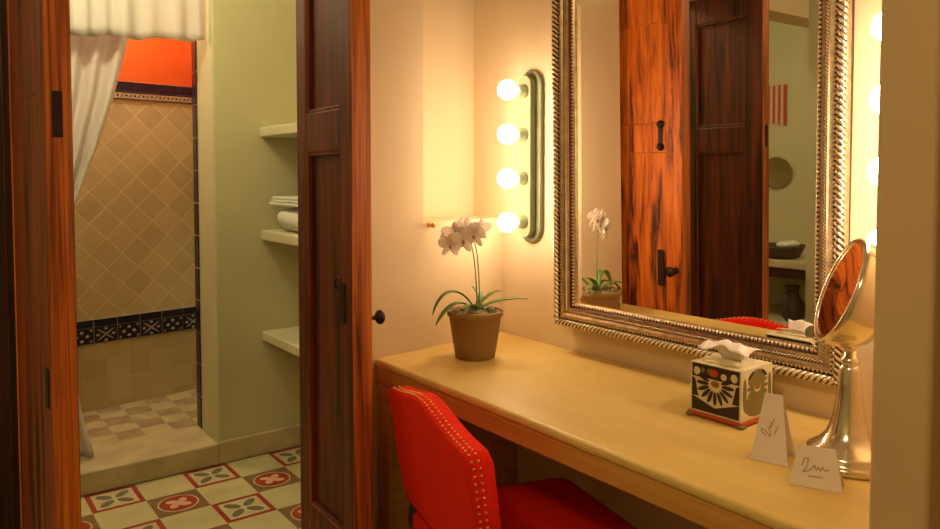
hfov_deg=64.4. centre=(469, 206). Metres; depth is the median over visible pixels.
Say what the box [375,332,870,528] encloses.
countertop
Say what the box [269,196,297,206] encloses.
folded towel
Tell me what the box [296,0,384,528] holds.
door
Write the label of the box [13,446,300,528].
floor
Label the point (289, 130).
wall shelf
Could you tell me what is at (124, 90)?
trim
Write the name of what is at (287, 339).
wall shelf
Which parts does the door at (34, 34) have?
panel, rail, panel, keyhole plate, bolt plate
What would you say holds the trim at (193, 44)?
attached to the wall at (247, 74)
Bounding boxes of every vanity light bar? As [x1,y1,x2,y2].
[497,70,543,241]
[866,13,880,243]
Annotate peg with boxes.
[427,222,435,227]
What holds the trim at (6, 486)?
attached to the wall
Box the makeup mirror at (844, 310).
[805,238,875,479]
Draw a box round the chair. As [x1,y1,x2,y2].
[389,386,636,528]
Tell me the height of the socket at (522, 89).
0.042 m
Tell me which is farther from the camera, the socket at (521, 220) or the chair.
the socket at (521, 220)
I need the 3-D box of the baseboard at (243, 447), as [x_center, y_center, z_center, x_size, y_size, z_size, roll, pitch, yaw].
[-0.909,1.081,3.445,0.500,0.100,0.018,-2,3,-37]
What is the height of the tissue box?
0.166 m
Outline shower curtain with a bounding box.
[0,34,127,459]
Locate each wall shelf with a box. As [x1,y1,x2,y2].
[260,123,296,137]
[261,229,297,245]
[262,326,298,356]
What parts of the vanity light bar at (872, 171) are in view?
bulb, bulb, bulb, bulb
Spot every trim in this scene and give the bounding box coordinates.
[0,43,13,528]
[77,306,195,346]
[113,81,191,103]
[191,41,202,428]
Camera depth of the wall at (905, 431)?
0.84 m
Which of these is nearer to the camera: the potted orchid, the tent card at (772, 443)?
the tent card at (772, 443)
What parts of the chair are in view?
post, nailhead trim, backrest, seat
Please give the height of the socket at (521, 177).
0.042 m
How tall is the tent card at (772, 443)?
0.118 m
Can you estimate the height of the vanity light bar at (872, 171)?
0.535 m
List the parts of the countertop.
panel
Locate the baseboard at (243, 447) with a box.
[218,424,299,463]
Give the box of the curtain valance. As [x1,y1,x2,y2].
[69,0,204,41]
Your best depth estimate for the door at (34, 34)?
1.51 m
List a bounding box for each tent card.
[750,393,794,466]
[788,444,843,493]
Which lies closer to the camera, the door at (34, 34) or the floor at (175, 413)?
the door at (34, 34)
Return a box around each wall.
[6,38,196,412]
[197,0,299,442]
[370,0,501,528]
[473,0,881,528]
[869,0,939,528]
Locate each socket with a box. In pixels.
[515,84,527,97]
[515,128,527,141]
[515,172,527,184]
[515,215,527,228]
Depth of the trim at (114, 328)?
3.93 m
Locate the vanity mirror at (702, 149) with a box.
[551,0,854,386]
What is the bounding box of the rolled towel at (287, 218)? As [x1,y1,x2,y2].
[277,208,297,231]
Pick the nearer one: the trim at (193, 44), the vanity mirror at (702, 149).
the vanity mirror at (702, 149)
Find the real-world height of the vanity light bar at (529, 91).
0.535 m
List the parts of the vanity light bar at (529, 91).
bulb, bulb, bulb, bulb, plate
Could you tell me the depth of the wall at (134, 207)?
3.94 m
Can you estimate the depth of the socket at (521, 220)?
2.30 m
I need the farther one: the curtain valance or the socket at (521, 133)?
the curtain valance
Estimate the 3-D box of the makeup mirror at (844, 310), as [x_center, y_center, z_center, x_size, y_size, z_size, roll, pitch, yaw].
[0.678,0.259,1.334,0.182,0.407,0.172,-2,3,-37]
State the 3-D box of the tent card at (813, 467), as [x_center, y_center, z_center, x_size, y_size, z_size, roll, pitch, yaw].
[0.579,0.433,1.248,0.082,0.064,0.036,1,3,29]
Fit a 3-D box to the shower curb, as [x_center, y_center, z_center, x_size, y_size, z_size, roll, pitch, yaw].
[-1.781,1.106,2.934,1.510,0.095,0.250,-2,3,-37]
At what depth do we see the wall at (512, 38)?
2.29 m
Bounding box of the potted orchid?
[432,216,527,361]
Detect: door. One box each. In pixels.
[0,0,81,528]
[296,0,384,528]
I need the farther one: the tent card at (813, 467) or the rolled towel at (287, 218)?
the rolled towel at (287, 218)
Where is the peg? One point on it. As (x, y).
(433, 224)
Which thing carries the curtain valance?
hanging from the curtain rod
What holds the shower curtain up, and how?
hanging from the curtain rod
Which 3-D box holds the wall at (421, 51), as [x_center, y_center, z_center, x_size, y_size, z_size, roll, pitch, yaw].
[-0.175,-0.072,2.332,0.600,2.500,0.298,-2,3,-37]
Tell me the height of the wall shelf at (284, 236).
0.045 m
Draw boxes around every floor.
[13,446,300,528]
[82,389,199,449]
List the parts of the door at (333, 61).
rail, moulding, rail, moulding, panel, panel, keyhole plate, knob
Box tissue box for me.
[686,339,772,429]
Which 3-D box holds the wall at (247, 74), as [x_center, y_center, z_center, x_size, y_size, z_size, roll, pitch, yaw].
[-2.019,-0.090,2.741,3.060,2.500,0.270,-2,3,-37]
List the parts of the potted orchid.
flower, flower, flower, flower, flower stem, pot, flower, flower stem, flower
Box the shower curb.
[12,429,218,495]

